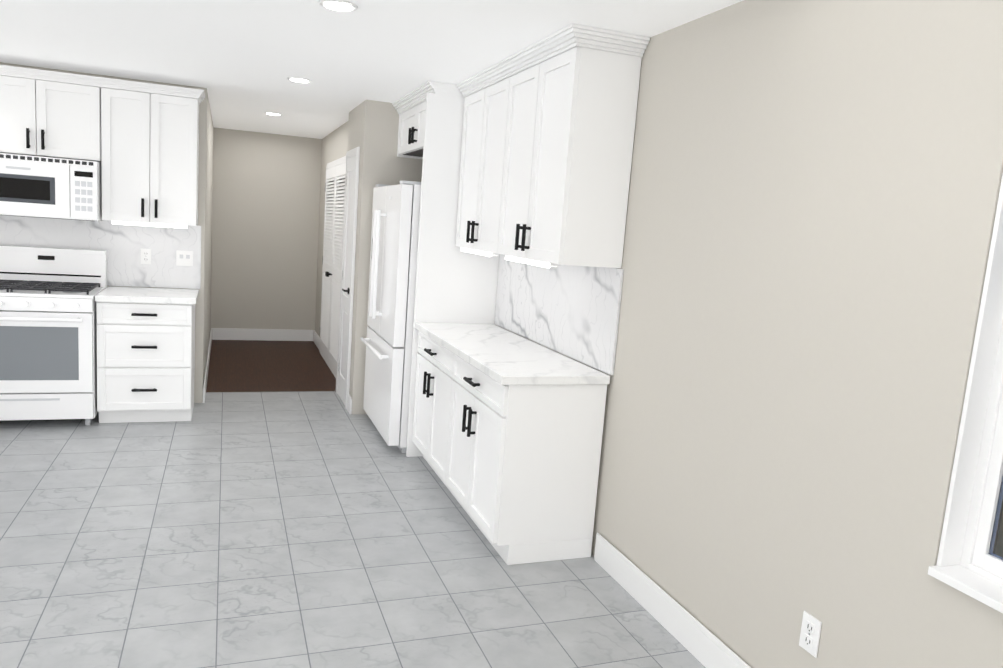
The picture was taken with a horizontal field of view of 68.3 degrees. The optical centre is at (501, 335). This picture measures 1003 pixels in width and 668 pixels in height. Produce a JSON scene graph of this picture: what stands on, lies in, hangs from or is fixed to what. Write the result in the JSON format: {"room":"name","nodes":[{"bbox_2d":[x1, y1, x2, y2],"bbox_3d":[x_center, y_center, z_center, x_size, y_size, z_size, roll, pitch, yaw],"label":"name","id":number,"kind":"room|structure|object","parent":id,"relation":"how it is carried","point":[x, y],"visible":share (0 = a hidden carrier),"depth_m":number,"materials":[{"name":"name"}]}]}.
{"room":"kitchen","nodes":[
{"label":"kitchen","id":0,"kind":"room"},
{"bbox_2d":[0,62,206,402],"bbox_3d":[-4.884,-0.718,4.844,5.460,2.435,0.120,1,9,-21],"label":"wall","id":1,"kind":"structure","parent":0,"point":[199,347],"depth_m":5.69,"materials":[{"name":"beige paint"}]},
{"bbox_2d":[0,69,103,164],"bbox_3d":[-3.171,-1.498,5.100,0.760,0.519,0.320,1,9,-21],"label":"upper cabinet","id":2,"kind":"object","parent":1,"relation":"attached to","point":[42,114],"depth_m":4.98,"materials":[{"name":"white paint"}]},
{"bbox_2d":[0,153,102,220],"bbox_3d":[-3.185,-1.023,5.113,0.750,0.404,0.415,1,9,-21],"label":"microwave","id":3,"kind":"object","parent":2,"relation":"attached to","point":[47,187],"visible":1,"depth_m":4.96,"materials":[{"name":"white plastic"}]},
{"bbox_2d":[0,215,200,288],"bbox_3d":[-3.425,-0.625,5.328,2.335,0.488,0.012,1,9,-21],"label":"backsplash","id":4,"kind":"structure","parent":1,"relation":"attached to","point":[122,245],"depth_m":5.55,"materials":[{"name":"stone"}]},
{"bbox_2d":[141,248,150,263],"bbox_3d":[-2.689,-0.599,5.593,0.072,0.116,0.008,1,9,-21],"label":"outlet","id":5,"kind":"object","parent":4,"relation":"attached to","point":[145,256],"visible":1,"depth_m":5.59,"materials":[{"name":"white paint"}]},
{"bbox_2d":[176,250,192,265],"bbox_3d":[-2.436,-0.594,5.687,0.118,0.116,0.010,1,9,-21],"label":"light switch","id":6,"kind":"object","parent":4,"relation":"attached to","point":[184,258],"visible":1,"depth_m":5.68,"materials":[{"name":"white paint"}]},
{"bbox_2d":[97,81,199,228],"bbox_3d":[-2.567,-1.287,5.361,0.678,0.924,0.320,1,9,-21],"label":"upper cabinet","id":7,"kind":"object","parent":1,"relation":"attached to","point":[139,141],"depth_m":5.23,"materials":[{"name":"white paint"}]},
{"bbox_2d":[203,92,213,383],"bbox_3d":[-2.903,-0.919,7.181,0.120,2.435,2.910,1,9,-21],"label":"wall","id":8,"kind":"structure","parent":0,"point":[208,227],"depth_m":6.83,"materials":[{"name":"beige paint"}]},
{"bbox_2d":[203,383,204,402],"bbox_3d":[-2.402,0.461,5.972,0.015,0.140,0.120,1,9,-21],"label":"baseboard","id":9,"kind":"structure","parent":8,"relation":"attached to","point":[204,393],"depth_m":5.92,"materials":[{"name":"white paint"}]},
{"bbox_2d":[203,328,212,394],"bbox_3d":[-2.920,0.214,7.376,0.020,0.140,2.903,1,9,-21],"label":"baseboard","id":10,"kind":"structure","parent":8,"relation":"attached to","point":[211,332],"depth_m":7.10,"materials":[{"name":"white paint"}]},
{"bbox_2d":[210,127,321,334],"bbox_3d":[-2.861,-1.155,8.793,1.320,2.435,0.120,1,9,-21],"label":"wall","id":11,"kind":"structure","parent":0,"point":[265,209],"depth_m":8.74,"materials":[{"name":"beige paint"}]},
{"bbox_2d":[213,328,312,340],"bbox_3d":[-2.859,-0.010,8.920,1.148,0.140,0.015,1,9,-21],"label":"baseboard","id":12,"kind":"structure","parent":11,"relation":"attached to","point":[258,334],"depth_m":8.91,"materials":[{"name":"white paint"}]},
{"bbox_2d":[206,340,335,391],"bbox_3d":[-4.638,0.236,7.195,7.600,0.100,3.270,1,9,-21],"label":"floor","id":13,"kind":"structure","parent":0,"point":[262,366],"depth_m":7.41,"materials":[{"name":"brown wood"}]},
{"bbox_2d":[315,121,347,336],"bbox_3d":[-1.799,-0.967,8.057,0.160,2.435,3.230,1,9,-21],"label":"wall","id":14,"kind":"structure","parent":0,"point":[334,144],"depth_m":8.55,"materials":[{"name":"beige paint"}]},
{"bbox_2d":[313,330,351,413],"bbox_3d":[-1.756,0.280,7.512,0.095,0.140,3.455,1,9,-21],"label":"baseboard","id":15,"kind":"structure","parent":14,"relation":"attached to","point":[316,338],"depth_m":6.62,"materials":[{"name":"white paint"}]},
{"bbox_2d":[319,156,345,377],"bbox_3d":[-1.735,-0.717,7.515,0.087,2.110,1.700,1,9,-21],"label":"louvered closet door","id":16,"kind":"structure","parent":14,"relation":"in","point":[332,250],"depth_m":7.49,"materials":[{"name":"white paint"}]},
{"bbox_2d":[0,391,705,667],"bbox_3d":[-2.494,1.253,1.413,7.600,0.100,9.230,1,9,-21],"label":"floor","id":17,"kind":"structure","parent":0,"point":[316,529],"depth_m":3.35,"materials":[{"name":"tile"}]},
{"bbox_2d":[0,245,106,424],"bbox_3d":[-3.205,0.002,5.116,0.759,1.180,0.723,1,9,-21],"label":"range","id":18,"kind":"object","parent":17,"relation":"on","point":[48,342],"visible":1,"depth_m":4.94,"materials":[{"name":"white metal"}]},
{"bbox_2d":[95,286,198,422],"bbox_3d":[-2.572,0.138,5.421,0.627,0.914,0.641,1,9,-21],"label":"base cabinet","id":19,"kind":"object","parent":17,"relation":"on","point":[145,354],"visible":1,"depth_m":5.17,"materials":[{"name":"white paint"}]},
{"bbox_2d":[360,180,420,452],"bbox_3d":[-0.597,-0.171,5.406,0.718,1.815,1.000,1,9,-21],"label":"refrigerator","id":20,"kind":"object","parent":17,"relation":"on","point":[387,340],"visible":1,"depth_m":4.97,"materials":[{"name":"white metal"}]},
{"bbox_2d":[412,330,455,487],"bbox_3d":[-0.182,0.459,4.583,0.520,0.874,0.873,1,9,-21],"label":"base cabinet","id":21,"kind":"object","parent":17,"relation":"on","point":[432,419],"depth_m":4.45,"materials":[{"name":"white paint"}]},
{"bbox_2d":[392,81,498,456],"bbox_3d":[-0.471,-0.471,5.384,0.560,2.432,1.100,1,9,-21],"label":"surround","id":22,"kind":"object","parent":17,"relation":"on","point":[455,284],"visible":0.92,"depth_m":4.82,"materials":[{"name":"white paint"}]},
{"bbox_2d":[448,358,606,564],"bbox_3d":[0.078,0.582,3.883,0.520,0.874,0.873,1,9,-21],"label":"base cabinet","id":23,"kind":"object","parent":17,"relation":"on","point":[507,433],"depth_m":3.50,"materials":[{"name":"white paint"}]},
{"bbox_2d":[416,322,609,385],"bbox_3d":[-0.027,0.071,4.152,0.545,0.040,1.650,1,9,-21],"label":"countertop","id":24,"kind":"structure","parent":23,"relation":"on","point":[505,357],"depth_m":3.80,"materials":[{"name":"white stone"}]},
{"bbox_2d":[0,0,742,138],"bbox_3d":[-2.870,-1.514,2.554,7.600,0.100,12.500,1,9,-21],"label":"ceiling","id":25,"kind":"structure","parent":0,"point":[241,61],"depth_m":3.87,"materials":[{"name":"white paint"}]},
{"bbox_2d":[264,112,282,114],"bbox_3d":[-2.083,-2.023,6.756,0.164,0.007,0.164,1,9,-21],"label":"recessed light","id":26,"kind":"object","parent":25,"relation":"in","point":[270,113],"visible":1,"depth_m":6.71,"materials":[{"name":"white paint"}]},
{"bbox_2d":[287,77,311,82],"bbox_3d":[-1.342,-1.696,4.916,0.164,0.007,0.164,1,9,-21],"label":"recessed light","id":27,"kind":"object","parent":25,"relation":"in","point":[300,80],"visible":1,"depth_m":4.89,"materials":[{"name":"white paint"}]},
{"bbox_2d":[319,0,357,11],"bbox_3d":[-0.680,-1.375,3.088,0.164,0.007,0.164,1,9,-21],"label":"recessed light","id":28,"kind":"object","parent":25,"relation":"in","point":[341,5],"visible":0.92,"depth_m":3.07,"materials":[{"name":"white paint"}]},
{"bbox_2d":[347,100,422,413],"bbox_3d":[-0.820,-0.631,6.280,0.920,2.435,0.840,1,9,-21],"label":"wall","id":29,"kind":"structure","parent":0,"point":[373,130],"depth_m":5.72,"materials":[{"name":"beige paint"}]},
{"bbox_2d":[336,147,359,408],"bbox_3d":[-1.304,-0.479,6.160,0.061,2.100,0.590,1,9,-21],"label":"pantry door","id":30,"kind":"structure","parent":29,"relation":"in","point":[348,265],"depth_m":6.11,"materials":[{"name":"white paint"}]},
{"bbox_2d":[495,0,1002,667],"bbox_3d":[1.126,0.130,2.125,0.160,2.435,8.430,1,9,-21],"label":"wall","id":31,"kind":"structure","parent":0,"point":[813,198],"depth_m":2.33,"materials":[{"name":"beige paint"}]},
{"bbox_2d":[455,67,510,254],"bbox_3d":[0.032,-0.987,4.408,0.320,0.969,0.873,1,9,-21],"label":"upper cabinet","id":32,"kind":"object","parent":31,"relation":"attached to","point":[487,103],"depth_m":4.32,"materials":[{"name":"white paint"}]},
{"bbox_2d":[494,254,623,374],"bbox_3d":[0.258,-0.193,4.211,0.012,0.500,1.650,1,9,-21],"label":"backsplash","id":33,"kind":"structure","parent":31,"relation":"attached to","point":[573,312],"depth_m":3.96,"materials":[{"name":"stone"}]},
{"bbox_2d":[499,35,645,267],"bbox_3d":[0.292,-0.863,3.708,0.320,0.969,0.873,1,9,-21],"label":"upper cabinet","id":34,"kind":"object","parent":31,"relation":"attached to","point":[547,143],"depth_m":3.35,"materials":[{"name":"white paint"}]},
{"bbox_2d":[594,533,750,667],"bbox_3d":[1.411,1.475,1.041,0.015,0.140,5.530,1,9,-21],"label":"baseboard","id":35,"kind":"structure","parent":31,"relation":"attached to","point":[699,641],"depth_m":3.01,"materials":[{"name":"white paint"}]},
{"bbox_2d":[799,611,821,657],"bbox_3d":[0.956,0.926,2.294,0.008,0.116,0.072,1,9,-21],"label":"electrical outlet","id":36,"kind":"object","parent":31,"relation":"attached to","point":[810,633],"visible":1,"depth_m":2.29,"materials":[{"name":"white paint"}]},
{"bbox_2d":[928,173,1002,612],"bbox_3d":[1.376,0.048,1.415,0.172,1.296,0.906,1,9,-21],"label":"window","id":37,"kind":"structure","parent":31,"relation":"in","point":[969,563],"depth_m":1.85,"materials":[{"name":"white paint"}]},
{"label":"outside","id":38,"kind":"structure","parent":0,"visible":0},
{"bbox_3d":[17.283,2.665,10.277,35.700,0.200,45.000,1,9,-21],"label":"ground","id":39,"kind":"structure","parent":38,"visible":0},
{"bbox_2d":[993,499,1002,557],"bbox_3d":[5.103,1.505,3.986,0.100,2.154,14.095,1,9,-21],"label":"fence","id":40,"kind":"object","parent":39,"relation":"on","point":[998,545],"depth_m":6.27,"materials":[{"name":"grey"}]}
]}

